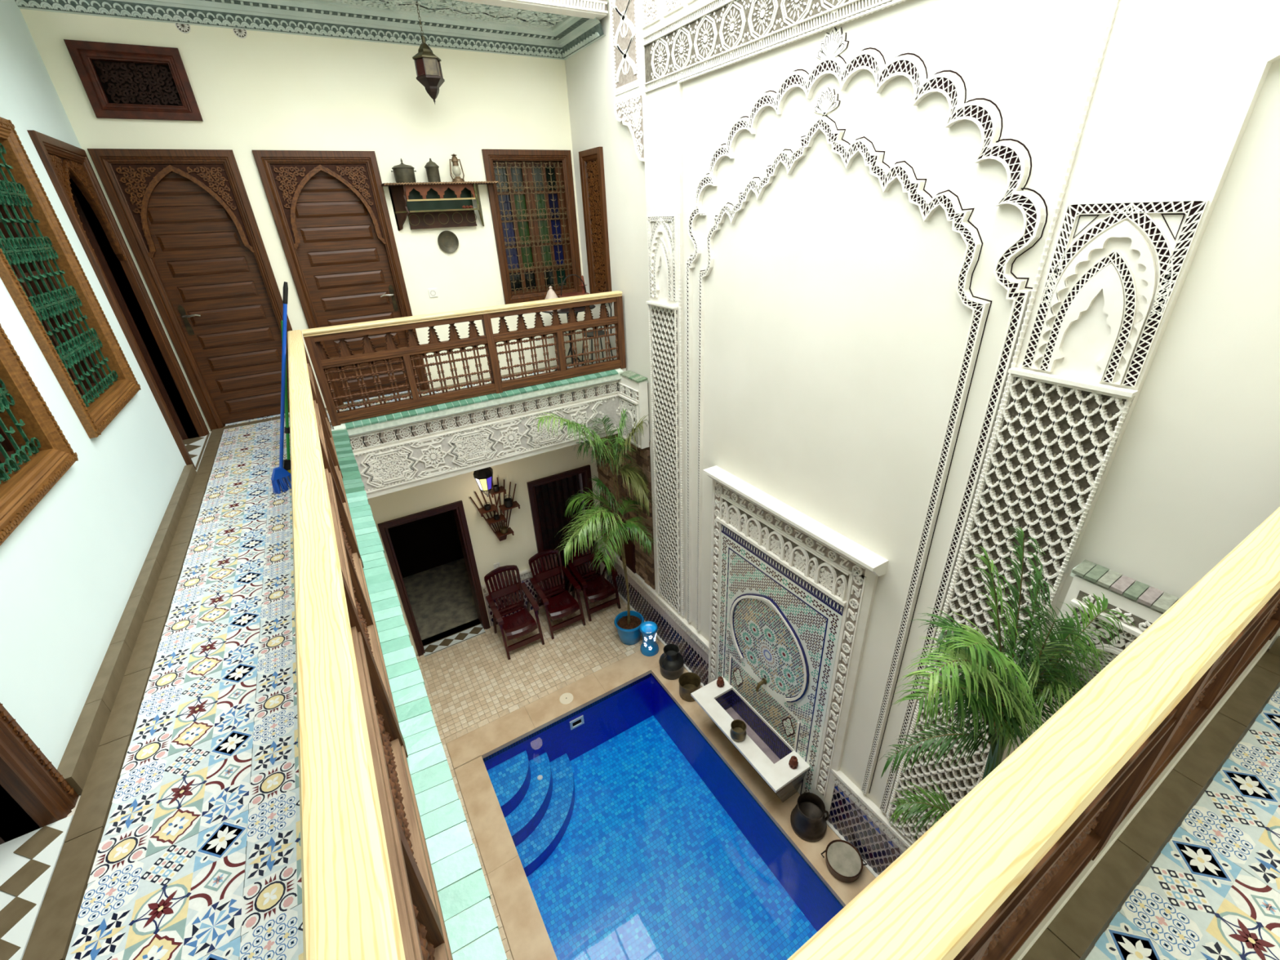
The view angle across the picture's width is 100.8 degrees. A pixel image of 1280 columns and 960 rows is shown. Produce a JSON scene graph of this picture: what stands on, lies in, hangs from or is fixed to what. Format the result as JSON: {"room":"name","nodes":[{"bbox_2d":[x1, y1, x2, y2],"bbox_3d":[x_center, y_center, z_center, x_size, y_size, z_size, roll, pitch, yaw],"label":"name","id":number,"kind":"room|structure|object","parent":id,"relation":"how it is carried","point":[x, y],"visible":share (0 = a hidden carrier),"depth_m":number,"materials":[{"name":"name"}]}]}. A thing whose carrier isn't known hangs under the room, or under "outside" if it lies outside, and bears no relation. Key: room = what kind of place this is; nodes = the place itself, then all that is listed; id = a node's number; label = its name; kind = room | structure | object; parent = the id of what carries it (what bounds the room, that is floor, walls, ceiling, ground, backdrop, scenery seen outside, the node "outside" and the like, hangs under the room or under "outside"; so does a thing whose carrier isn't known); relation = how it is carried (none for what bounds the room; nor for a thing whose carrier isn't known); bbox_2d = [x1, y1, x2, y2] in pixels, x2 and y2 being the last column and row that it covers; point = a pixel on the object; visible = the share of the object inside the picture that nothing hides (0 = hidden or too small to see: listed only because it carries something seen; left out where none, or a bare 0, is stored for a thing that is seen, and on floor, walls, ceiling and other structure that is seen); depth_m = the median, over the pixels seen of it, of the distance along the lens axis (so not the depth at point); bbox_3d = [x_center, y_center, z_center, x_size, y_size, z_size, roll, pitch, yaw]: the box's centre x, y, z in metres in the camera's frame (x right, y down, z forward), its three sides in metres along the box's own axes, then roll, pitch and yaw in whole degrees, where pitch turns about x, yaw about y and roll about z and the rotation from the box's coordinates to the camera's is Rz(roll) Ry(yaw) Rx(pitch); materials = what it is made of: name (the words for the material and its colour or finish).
{"room":"courtyard balcony","nodes":[
{"label":"courtyard balcony","id":0,"kind":"room"},
{"bbox_2d":[0,0,186,769],"bbox_3d":[-2.278,-0.501,1.529,0.001,3.400,7.090,-17,30,-26],"label":"wall","id":1,"kind":"structure","parent":0,"point":[70,570],"depth_m":2.41,"materials":[{"name":"paint"}]},
{"bbox_2d":[0,323,78,546],"bbox_3d":[-2.406,-0.549,1.677,0.140,1.482,1.037,-17,30,-26],"label":"window","id":2,"kind":"structure","parent":1,"relation":"in","point":[35,453],"depth_m":2.17,"materials":[{"name":"brown wood"}]},
{"bbox_2d":[0,702,79,844],"bbox_3d":[-1.768,0.374,0.841,0.290,2.421,1.055,-17,30,-26],"label":"door","id":3,"kind":"structure","parent":1,"relation":"in","point":[34,795],"depth_m":1.62,"materials":[{"name":"brown wood"}]},
{"bbox_2d":[0,116,141,438],"bbox_3d":[-3.116,-1.053,2.735,0.140,1.482,1.037,-17,30,-26],"label":"window","id":4,"kind":"structure","parent":1,"relation":"in","point":[41,271],"depth_m":2.87,"materials":[{"name":"brown wood"}]},
{"bbox_2d":[26,129,208,469],"bbox_3d":[-4.170,-1.022,3.812,0.984,2.420,1.000,-17,30,-26],"label":"door","id":5,"kind":"structure","parent":1,"relation":"in","point":[69,170],"depth_m":4.02,"materials":[{"name":"brown wood"}]},
{"bbox_2d":[57,464,196,795],"bbox_3d":[-1.902,1.016,1.752,0.070,0.085,5.928,-17,30,-26],"label":"baseboard","id":6,"kind":"structure","parent":1,"relation":"attached to","point":[77,760],"depth_m":2.26,"materials":[{"name":"brown tile"}]},
{"bbox_2d":[19,8,590,431],"bbox_3d":[-2.403,-2.341,5.160,4.050,3.400,0.001,-17,30,-26],"label":"wall","id":7,"kind":"structure","parent":0,"point":[260,91],"depth_m":4.71,"materials":[{"name":"beige paint"}]},
{"bbox_2d":[63,39,203,121],"bbox_3d":[-3.770,-2.979,3.987,0.640,0.455,0.144,-17,30,-26],"label":"window","id":8,"kind":"structure","parent":7,"relation":"in","point":[119,81],"depth_m":3.95,"materials":[{"name":"brown wood"}]},
{"bbox_2d":[91,60,182,106],"bbox_3d":[-3.769,-2.982,3.987,0.474,0.281,0.022,-17,30,-26],"label":"grille","id":9,"kind":"object","parent":8,"relation":"attached to","point":[121,82],"depth_m":3.98,"materials":[{"name":"brown wood"}]},
{"bbox_2d":[174,22,191,33],"bbox_3d":[-3.423,-3.402,3.963,0.092,0.091,0.008,-17,30,-26],"label":"rosette","id":10,"kind":"object","parent":7,"relation":"attached to","point":[183,28],"visible":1,"depth_m":3.97,"materials":[{"name":"white paint"}]},
{"bbox_2d":[87,148,292,431],"bbox_3d":[-3.700,-1.519,4.729,0.900,2.435,0.144,-17,30,-26],"label":"door","id":11,"kind":"structure","parent":7,"relation":"in","point":[186,218],"depth_m":4.57,"materials":[{"name":"brown wood"}]},
{"bbox_2d":[232,28,247,38],"bbox_3d":[-3.117,-3.498,4.124,0.092,0.091,0.008,-17,30,-26],"label":"rosette","id":12,"kind":"object","parent":7,"relation":"attached to","point":[242,33],"visible":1,"depth_m":4.13,"materials":[{"name":"white paint"}]},
{"bbox_2d":[252,150,428,405],"bbox_3d":[-2.797,-1.802,5.201,0.945,2.435,0.144,-17,30,-26],"label":"door","id":13,"kind":"structure","parent":7,"relation":"in","point":[329,209],"depth_m":4.99,"materials":[{"name":"brown wood"}]},
{"bbox_2d":[427,288,437,297],"bbox_3d":[-2.154,-1.946,5.507,0.080,0.080,0.013,-17,30,-26],"label":"wall switch","id":14,"kind":"object","parent":7,"relation":"attached to","point":[433,292],"visible":1,"depth_m":5.50,"materials":[{"name":"white plastic"}]},
{"bbox_2d":[381,181,498,231],"bbox_3d":[-1.907,-2.692,5.195,1.066,0.400,0.202,-17,30,-26],"label":"wall shelf","id":15,"kind":"object","parent":7,"relation":"attached to","point":[426,205],"visible":1,"depth_m":5.18,"materials":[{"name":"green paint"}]},
{"bbox_2d":[391,158,416,182],"bbox_3d":[-2.193,-2.869,4.913,0.195,0.202,0.195,-2,27,2],"label":"lidded pot","id":16,"kind":"object","parent":15,"relation":"on","point":[404,173],"visible":0.91,"depth_m":4.87,"materials":[{"name":"grey metal"}]},
{"bbox_2d":[424,158,440,182],"bbox_3d":[-1.971,-2.939,5.028,0.132,0.204,0.132,-17,30,-26],"label":"lidded jar","id":17,"kind":"object","parent":15,"relation":"on","point":[432,168],"visible":0.86,"depth_m":5.00,"materials":[{"name":"grey metal"}]},
{"bbox_2d":[448,153,464,182],"bbox_3d":[-1.778,-3.014,5.117,0.127,0.240,0.124,-7,27,-8],"label":"lantern","id":18,"kind":"object","parent":15,"relation":"on","point":[456,171],"visible":0.92,"depth_m":5.11,"materials":[{"name":"metal"}]},
{"bbox_2d":[437,230,458,253],"bbox_3d":[-1.957,-2.430,5.400,0.208,0.207,0.022,-17,30,-26],"label":"wall plate","id":19,"kind":"object","parent":7,"relation":"attached to","point":[448,242],"visible":1,"depth_m":5.40,"materials":[{"name":"grey metal"}]},
{"bbox_2d":[481,149,582,304],"bbox_3d":[-1.153,-2.761,5.841,0.958,1.495,0.134,-17,30,-26],"label":"window","id":20,"kind":"structure","parent":7,"relation":"in","point":[532,203],"depth_m":5.82,"materials":[{"name":"brown wood"}]},
{"bbox_2d":[14,0,608,59],"bbox_3d":[-0.638,-2.499,1.684,4.050,0.200,7.100,-17,30,-26],"label":"crown molding","id":21,"kind":"structure","parent":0,"point":[453,24],"depth_m":4.39,"materials":[{"name":"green paint"}]},
{"bbox_2d":[412,1,444,103],"bbox_3d":[-1.772,-3.529,4.382,0.232,0.705,0.201,-17,30,-26],"label":"hanging lantern","id":22,"kind":"object","parent":21,"relation":"hanging from","point":[428,65],"visible":1,"depth_m":4.37,"materials":[{"name":"gold metal"}]},
{"bbox_2d":[455,0,608,19],"bbox_3d":[-0.307,-2.932,1.842,3.128,0.620,5.280,-17,30,-26],"label":"beam","id":23,"kind":"structure","parent":21,"relation":"attached to","point":[590,9],"depth_m":4.36,"materials":[{"name":"white paint"}]},
{"bbox_2d":[387,510,479,645],"bbox_3d":[-3.061,0.819,7.474,1.800,2.270,1.890,-17,30,-26],"label":"room","id":24,"kind":"structure","parent":0,"point":[428,552],"depth_m":8.38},
{"bbox_2d":[473,466,493,497],"bbox_3d":[-1.831,-0.090,6.176,0.212,0.660,0.212,-6,27,-7],"label":"lantern","id":25,"kind":"object","parent":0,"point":[483,477],"visible":0.91,"depth_m":6.14,"materials":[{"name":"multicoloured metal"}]},
{"bbox_2d":[367,440,606,655],"bbox_3d":[-2.253,0.816,6.765,4.050,2.850,0.001,-17,30,-26],"label":"wall","id":26,"kind":"structure","parent":0,"point":[517,549],"depth_m":6.86,"materials":[{"name":"beige paint"}]},
{"bbox_2d":[377,500,490,657],"bbox_3d":[-2.622,1.376,6.929,0.965,2.335,0.295,-17,30,-26],"label":"door","id":27,"kind":"structure","parent":26,"relation":"attached to","point":[457,507],"depth_m":6.71,"materials":[{"name":"red wood"}]},
{"bbox_2d":[469,477,519,541],"bbox_3d":[-1.804,0.414,6.760,0.604,0.907,0.142,-17,30,-26],"label":"rack","id":28,"kind":"object","parent":26,"relation":"attached to","point":[500,536],"visible":0.93,"depth_m":6.76,"materials":[{"name":"brown wood"}]},
{"bbox_2d":[484,502,490,510],"bbox_3d":[-1.912,0.323,6.623,0.088,0.098,0.082,-17,30,-26],"label":"candle cup","id":29,"kind":"object","parent":28,"relation":"on","point":[486,507],"visible":1,"depth_m":6.61,"materials":[{"name":"black metal"}]},
{"bbox_2d":[477,504,497,516],"bbox_3d":[-1.917,0.384,6.669,0.215,0.050,0.142,-17,30,-26],"label":"shelf","id":30,"kind":"object","parent":28,"relation":"attached to","point":[493,507],"depth_m":6.64,"materials":[{"name":"brown wood"}]},
{"bbox_2d":[493,484,499,492],"bbox_3d":[-1.793,0.104,6.598,0.072,0.070,0.070,-17,30,-26],"label":"candle cup","id":31,"kind":"object","parent":28,"relation":"on","point":[495,487],"visible":1,"depth_m":6.58,"materials":[{"name":"black metal"}]},
{"bbox_2d":[486,514,506,527],"bbox_3d":[-1.842,0.519,6.784,0.220,0.050,0.142,-17,30,-26],"label":"shelf","id":32,"kind":"object","parent":28,"relation":"attached to","point":[490,521],"depth_m":6.76,"materials":[{"name":"brown wood"}]},
{"bbox_2d":[493,514,499,519],"bbox_3d":[-1.828,0.478,6.753,0.072,0.050,0.070,-17,30,-26],"label":"candle cup","id":33,"kind":"object","parent":28,"relation":"on","point":[496,517],"visible":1,"depth_m":6.73,"materials":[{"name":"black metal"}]},
{"bbox_2d":[488,485,506,497],"bbox_3d":[-1.790,0.149,6.642,0.189,0.050,0.142,-17,30,-26],"label":"shelf","id":34,"kind":"object","parent":28,"relation":"attached to","point":[501,488],"depth_m":6.62,"materials":[{"name":"brown wood"}]},
{"bbox_2d":[500,525,508,533],"bbox_3d":[-1.764,0.652,6.879,0.100,0.070,0.098,-17,30,-26],"label":"candle cup","id":35,"kind":"object","parent":28,"relation":"on","point":[504,530],"visible":1,"depth_m":6.86,"materials":[{"name":"gold metal"}]},
{"bbox_2d":[495,527,514,539],"bbox_3d":[-1.770,0.699,6.918,0.209,0.050,0.142,-17,30,-26],"label":"shelf","id":36,"kind":"object","parent":28,"relation":"attached to","point":[498,533],"depth_m":6.89,"materials":[{"name":"brown wood"}]},
{"bbox_2d":[503,494,512,507],"bbox_3d":[-1.684,0.262,6.747,0.114,0.168,0.107,-17,30,-26],"label":"candle cup","id":37,"kind":"object","parent":28,"relation":"on","point":[508,502],"visible":1,"depth_m":6.73,"materials":[{"name":"black metal"}]},
{"bbox_2d":[498,501,519,513],"bbox_3d":[-1.679,0.351,6.813,0.236,0.050,0.142,-17,30,-26],"label":"shelf","id":38,"kind":"object","parent":28,"relation":"attached to","point":[502,508],"depth_m":6.79,"materials":[{"name":"brown wood"}]},
{"bbox_2d":[493,562,500,568],"bbox_3d":[-1.929,1.156,7.136,0.080,0.080,0.013,-17,30,-26],"label":"wall socket","id":39,"kind":"object","parent":26,"relation":"attached to","point":[495,565],"visible":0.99,"depth_m":7.13,"materials":[{"name":"white plastic"}]},
{"bbox_2d":[481,565,538,594],"bbox_3d":[-1.767,1.377,7.326,0.820,0.131,0.050,-17,30,-26],"label":"trim","id":40,"kind":"structure","parent":26,"relation":"attached to","point":[525,574],"depth_m":7.35,"materials":[{"name":"white paint"}]},
{"bbox_2d":[484,576,542,626],"bbox_3d":[-1.758,1.691,7.498,0.820,0.585,0.004,-17,30,-26],"label":"dado","id":41,"kind":"object","parent":26,"relation":"attached to","point":[527,582],"visible":0.19,"depth_m":7.50,"materials":[{"name":"tile"}]},
{"bbox_2d":[526,464,599,598],"bbox_3d":[-1.062,0.930,7.671,0.910,2.325,0.150,-17,30,-26],"label":"door","id":42,"kind":"structure","parent":26,"relation":"attached to","point":[548,495],"depth_m":7.41,"materials":[{"name":"red wood"}]},
{"bbox_2d":[534,473,591,587],"bbox_3d":[-1.089,0.728,7.634,0.720,1.780,0.030,-17,30,-26],"label":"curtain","id":43,"kind":"object","parent":42,"relation":"hanging from","point":[552,497],"depth_m":7.47,"materials":[{"name":"black fabric"}]},
{"bbox_2d":[549,473,592,597],"bbox_3d":[-1.349,0.487,7.966,1.140,2.270,1.060,-17,30,-26],"label":"room","id":44,"kind":"structure","parent":0,"point":[566,583],"depth_m":8.16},
{"bbox_2d":[613,610,644,644],"bbox_3d":[-0.137,1.990,7.061,0.400,0.310,0.400,-17,30,-26],"label":"pot","id":45,"kind":"object","parent":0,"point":[628,630],"depth_m":6.98,"materials":[{"name":"blue ceramic"}]},
{"bbox_2d":[416,590,875,959],"bbox_3d":[-0.447,3.356,4.797,4.020,0.056,7.400,-17,30,-26],"label":"floor","id":46,"kind":"structure","parent":0,"point":[483,702],"depth_m":6.13,"materials":[{"name":"tile"}]},
{"bbox_2d":[423,623,485,657],"bbox_3d":[-2.546,2.187,7.247,0.815,0.016,0.220,-17,30,-26],"label":"threshold","id":47,"kind":"object","parent":46,"relation":"on","point":[446,642],"visible":0.92,"depth_m":7.24,"materials":[{"name":"white tile"}]},
{"bbox_2d":[484,564,544,659],"bbox_3d":[-1.683,1.719,7.016,0.540,0.981,0.664,-17,30,-26],"label":"garden chair","id":48,"kind":"object","parent":46,"relation":"on","point":[522,623],"visible":1,"depth_m":7.04,"materials":[{"name":"brown wood"}]},
{"bbox_2d":[528,549,586,639],"bbox_3d":[-1.165,1.542,7.315,0.540,0.981,0.664,-17,30,-26],"label":"garden chair","id":49,"kind":"object","parent":46,"relation":"on","point":[562,605],"visible":0.98,"depth_m":7.34,"materials":[{"name":"brown wood"}]},
{"bbox_2d":[559,693,573,704],"bbox_3d":[-0.873,2.587,6.276,0.166,0.009,0.166,-17,30,-26],"label":"lid","id":50,"kind":"object","parent":46,"relation":"on","point":[566,698],"visible":1,"depth_m":6.27,"materials":[{"name":"beige plastic"}]},
{"bbox_2d":[531,408,656,644],"bbox_3d":[-0.444,0.734,6.180,1.252,3.371,0.979,-19,31,-29],"label":"potted palm","id":51,"kind":"object","parent":46,"relation":"on","point":[628,623],"visible":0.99,"depth_m":5.85,"materials":[{"name":"green plant"}]},
{"bbox_2d":[567,535,621,622],"bbox_3d":[-0.684,1.377,7.595,0.540,0.981,0.664,-17,30,-26],"label":"garden chair","id":52,"kind":"object","parent":46,"relation":"on","point":[599,588],"visible":0.93,"depth_m":7.61,"materials":[{"name":"brown wood"}]},
{"bbox_2d":[640,621,658,656],"bbox_3d":[0.118,2.047,6.832,0.244,0.395,0.244,-17,30,-26],"label":"vase","id":53,"kind":"object","parent":46,"relation":"on","point":[649,646],"visible":1,"depth_m":6.80,"materials":[{"name":"blue ceramic"}]},
{"bbox_2d":[482,673,844,959],"bbox_3d":[0.008,3.602,5.194,2.160,0.780,3.080,-17,30,-26],"label":"swimming pool","id":54,"kind":"object","parent":46,"relation":"in","point":[633,838],"visible":0.81,"depth_m":5.49,"materials":[{"name":"tile"}]},
{"bbox_2d":[537,774,542,780],"bbox_3d":[-1.114,3.313,5.896,0.060,0.012,0.058,-17,30,-26],"label":"pool light","id":55,"kind":"object","parent":54,"relation":"on","point":[540,777],"depth_m":5.89,"materials":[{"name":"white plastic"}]},
{"bbox_2d":[658,644,684,679],"bbox_3d":[0.387,2.216,6.497,0.306,0.362,0.306,-8,27,-10],"label":"milk can","id":56,"kind":"object","parent":46,"relation":"on","point":[671,662],"visible":0.99,"depth_m":6.42,"materials":[{"name":"metal"}]},
{"bbox_2d":[678,671,701,702],"bbox_3d":[0.584,2.433,6.215,0.260,0.216,0.260,-17,30,-26],"label":"pot","id":57,"kind":"object","parent":46,"relation":"on","point":[689,682],"visible":0.88,"depth_m":6.25,"materials":[{"name":"gold metal"}]},
{"bbox_2d":[790,792,829,841],"bbox_3d":[1.546,3.053,4.825,0.320,0.288,0.320,-17,30,-26],"label":"ewer","id":58,"kind":"object","parent":46,"relation":"on","point":[808,820],"visible":1,"depth_m":4.78,"materials":[{"name":"black metal"}]},
{"bbox_2d":[821,839,866,882],"bbox_3d":[1.748,3.282,4.551,0.304,0.112,0.304,-17,30,-26],"label":"copper pan","id":59,"kind":"object","parent":46,"relation":"on","point":[844,861],"visible":1,"depth_m":4.52,"materials":[{"name":"grey metal"}]},
{"bbox_2d":[880,526,1133,838],"bbox_3d":[1.652,1.953,3.030,1.170,3.877,0.667,-10,28,-15],"label":"potted palm","id":60,"kind":"object","parent":46,"relation":"on","point":[997,704],"visible":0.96,"depth_m":2.36,"materials":[{"name":"green plant"}]},
{"bbox_2d":[22,359,1279,959],"bbox_3d":[-0.241,0.225,3.235,4.654,0.018,7.414,-17,30,-26],"label":"floor","id":61,"kind":"structure","parent":0,"point":[182,842],"depth_m":1.67,"materials":[{"name":"tile"}]},
{"bbox_2d":[0,814,73,959],"bbox_3d":[-1.637,1.355,1.140,0.335,0.016,1.260,-17,30,-26],"label":"threshold","id":62,"kind":"object","parent":61,"relation":"on","point":[28,861],"visible":1,"depth_m":1.53,"materials":[{"name":"white tile"}]},
{"bbox_2d":[182,432,210,471],"bbox_3d":[-3.812,-0.214,4.431,0.275,0.016,0.950,-17,30,-26],"label":"threshold","id":63,"kind":"object","parent":61,"relation":"on","point":[195,446],"visible":0.35,"depth_m":4.54,"materials":[{"name":"white tile"}]},
{"bbox_2d":[271,281,291,493],"bbox_3d":[-2.406,-0.587,3.533,0.488,1.346,0.090,-24,34,-35],"label":"broom","id":64,"kind":"object","parent":61,"relation":"on","point":[278,473],"visible":0.84,"depth_m":3.58,"materials":[{"name":"blue plastic"}]},
{"bbox_2d":[280,320,290,484],"bbox_3d":[-2.478,-0.521,3.680,0.078,1.101,0.336,22,36,39],"label":"broom","id":65,"kind":"object","parent":61,"relation":"on","point":[286,463],"visible":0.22,"depth_m":3.72,"materials":[{"name":"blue plastic"}]},
{"bbox_2d":[542,304,595,371],"bbox_3d":[-0.783,-1.578,6.002,0.620,0.731,0.620,-17,30,-26],"label":"bistro table","id":66,"kind":"object","parent":61,"relation":"on","point":[577,309],"visible":0.35,"depth_m":5.80,"materials":[{"name":"black metal"}]},
{"bbox_2d":[545,286,560,311],"bbox_3d":[-0.945,-1.947,5.666,0.176,0.245,0.176,-17,30,-26],"label":"lid","id":67,"kind":"object","parent":66,"relation":"on","point":[551,294],"visible":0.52,"depth_m":5.61,"materials":[{"name":"white ceramic"}]},
{"bbox_2d":[558,274,589,306],"bbox_3d":[-0.723,-2.079,5.804,0.365,0.336,0.350,-17,30,-26],"label":"basket","id":68,"kind":"object","parent":66,"relation":"on","point":[583,286],"visible":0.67,"depth_m":5.84,"materials":[{"name":"brown wicker"}]},
{"bbox_2d":[581,302,613,365],"bbox_3d":[-0.495,-1.602,5.951,0.316,0.807,0.300,-17,30,-26],"label":"bistro chair","id":69,"kind":"object","parent":61,"relation":"on","point":[599,332],"visible":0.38,"depth_m":5.92,"materials":[{"name":"black metal"}]},
{"bbox_2d":[348,375,1163,697],"bbox_3d":[-0.167,0.436,3.547,3.055,0.765,5.130,-17,30,-26],"label":"fascia","id":70,"kind":"object","parent":61,"relation":"attached to","point":[402,457],"visible":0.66,"depth_m":5.24,"materials":[{"name":"white paint"}]},
{"bbox_2d":[329,368,1278,959],"bbox_3d":[-0.184,0.104,3.380,3.055,0.128,5.167,-17,30,-26],"label":"curb","id":71,"kind":"object","parent":61,"relation":"on","point":[1020,953],"visible":0.09,"depth_m":1.49,"materials":[{"name":"white paint"}]},
{"bbox_2d":[287,329,453,959],"bbox_3d":[-1.470,0.086,2.513,0.102,0.816,5.080,-17,30,-26],"label":"wooden railing","id":72,"kind":"object","parent":71,"relation":"on","point":[370,892],"visible":1,"depth_m":1.02,"materials":[{"name":"brown wood"}]},
{"bbox_2d":[302,290,626,426],"bbox_3d":[-1.453,-1.237,5.112,2.951,0.816,0.112,-17,30,-26],"label":"wooden railing","id":73,"kind":"object","parent":71,"relation":"on","point":[321,362],"visible":1,"depth_m":4.96,"materials":[{"name":"brown wood"}]},
{"bbox_2d":[786,506,1279,959],"bbox_3d":[1.152,0.613,1.230,2.953,0.816,0.098,-17,30,-26],"label":"wooden railing","id":74,"kind":"object","parent":71,"relation":"on","point":[977,884],"visible":1,"depth_m":0.82,"materials":[{"name":"brown wood"}]},
{"bbox_2d":[564,0,1279,844],"bbox_3d":[1.156,-0.327,3.924,0.100,7.270,7.100,-17,30,-26],"label":"wall","id":75,"kind":"structure","parent":0,"point":[932,281],"depth_m":2.77,"materials":[{"name":"paint"}]},
{"bbox_2d":[578,146,612,302],"bbox_3d":[-0.473,-2.695,5.691,0.040,1.465,0.470,-17,30,-26],"label":"window","id":76,"kind":"structure","parent":75,"relation":"in","point":[593,157],"depth_m":5.64,"materials":[{"name":"brown wood"}]},
{"bbox_2d":[593,433,655,590],"bbox_3d":[-0.213,0.248,6.928,0.057,2.080,1.445,-17,30,-26],"label":"cladding","id":77,"kind":"object","parent":75,"relation":"attached to","point":[644,564],"visible":0.46,"depth_m":6.79,"materials":[{"name":"brown"}]},
{"bbox_2d":[617,518,635,573],"bbox_3d":[-0.174,0.873,7.191,0.050,0.715,0.400,-17,30,-26],"label":"window","id":78,"kind":"structure","parent":77,"relation":"attached to","point":[629,547],"depth_m":7.16,"materials":[{"name":"red wood"}]},
{"bbox_2d":[620,525,631,566],"bbox_3d":[-0.183,0.874,7.185,0.001,0.610,0.300,-17,30,-26],"label":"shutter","id":79,"kind":"object","parent":78,"relation":"hanging from","point":[627,545],"depth_m":7.19,"materials":[{"name":"brown wood"}]},
{"bbox_2d":[604,550,708,685],"bbox_3d":[0.161,1.797,7.111,0.004,0.585,2.690,-17,30,-26],"label":"dado","id":80,"kind":"object","parent":75,"relation":"attached to","point":[695,659],"visible":0.81,"depth_m":6.88,"materials":[{"name":"tile"}]},
{"bbox_2d":[601,540,713,655],"bbox_3d":[0.141,1.470,6.942,0.055,0.151,2.690,-17,30,-26],"label":"trim","id":81,"kind":"structure","parent":75,"relation":"attached to","point":[683,624],"depth_m":6.60,"materials":[{"name":"white paint"}]},
{"bbox_2d":[605,578,878,878],"bbox_3d":[1.311,2.863,5.541,0.050,0.030,7.090,-17,30,-26],"label":"baseboard","id":82,"kind":"structure","parent":75,"relation":"attached to","point":[836,832],"depth_m":4.86,"materials":[{"name":"white paint"}]},
{"bbox_2d":[331,368,1178,959],"bbox_3d":[-0.154,0.088,3.375,3.020,0.100,4.963,-17,30,-26],"label":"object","id":83,"kind":"structure","parent":75,"relation":"attached to","point":[472,928],"depth_m":2.00,"materials":[{"name":"green tile"}]},
{"bbox_2d":[690,465,888,821],"bbox_3d":[1.046,1.646,4.835,0.482,3.100,1.830,-17,30,-26],"label":"fountain","id":84,"kind":"object","parent":75,"relation":"attached to","point":[792,596],"depth_m":4.69,"materials":[{"name":"multicoloured tile"}]},
{"bbox_2d":[729,719,746,742],"bbox_3d":[0.953,2.432,5.128,0.156,0.142,0.156,-17,30,-26],"label":"mortar","id":85,"kind":"object","parent":84,"relation":"on","point":[738,730],"visible":1,"depth_m":5.11,"materials":[{"name":"gold metal"}]},
{"bbox_2d":[690,675,809,802],"bbox_3d":[1.064,2.679,5.364,0.432,0.520,1.263,-17,30,-26],"label":"basin","id":86,"kind":"object","parent":84,"relation":"in","point":[763,747],"depth_m":5.26,"materials":[{"name":"white stone"}]},
{"bbox_2d":[828,783,903,875],"bbox_3d":[2.089,3.165,4.239,0.004,0.585,1.550,-17,30,-26],"label":"dado","id":87,"kind":"object","parent":75,"relation":"attached to","point":[856,828],"visible":0.4,"depth_m":4.52,"materials":[{"name":"tile"}]},
{"bbox_2d":[828,766,912,852],"bbox_3d":[2.068,2.839,4.070,0.055,0.151,1.551,-17,30,-26],"label":"trim","id":88,"kind":"structure","parent":75,"relation":"attached to","point":[848,787],"depth_m":4.32,"materials":[{"name":"white paint"}]},
{"bbox_2d":[1267,635,1279,657],"bbox_3d":[2.755,0.844,1.655,0.030,0.085,1.078,-17,30,-26],"label":"baseboard","id":89,"kind":"structure","parent":75,"relation":"attached to","point":[1275,648],"depth_m":2.05,"materials":[{"name":"brown tile"}]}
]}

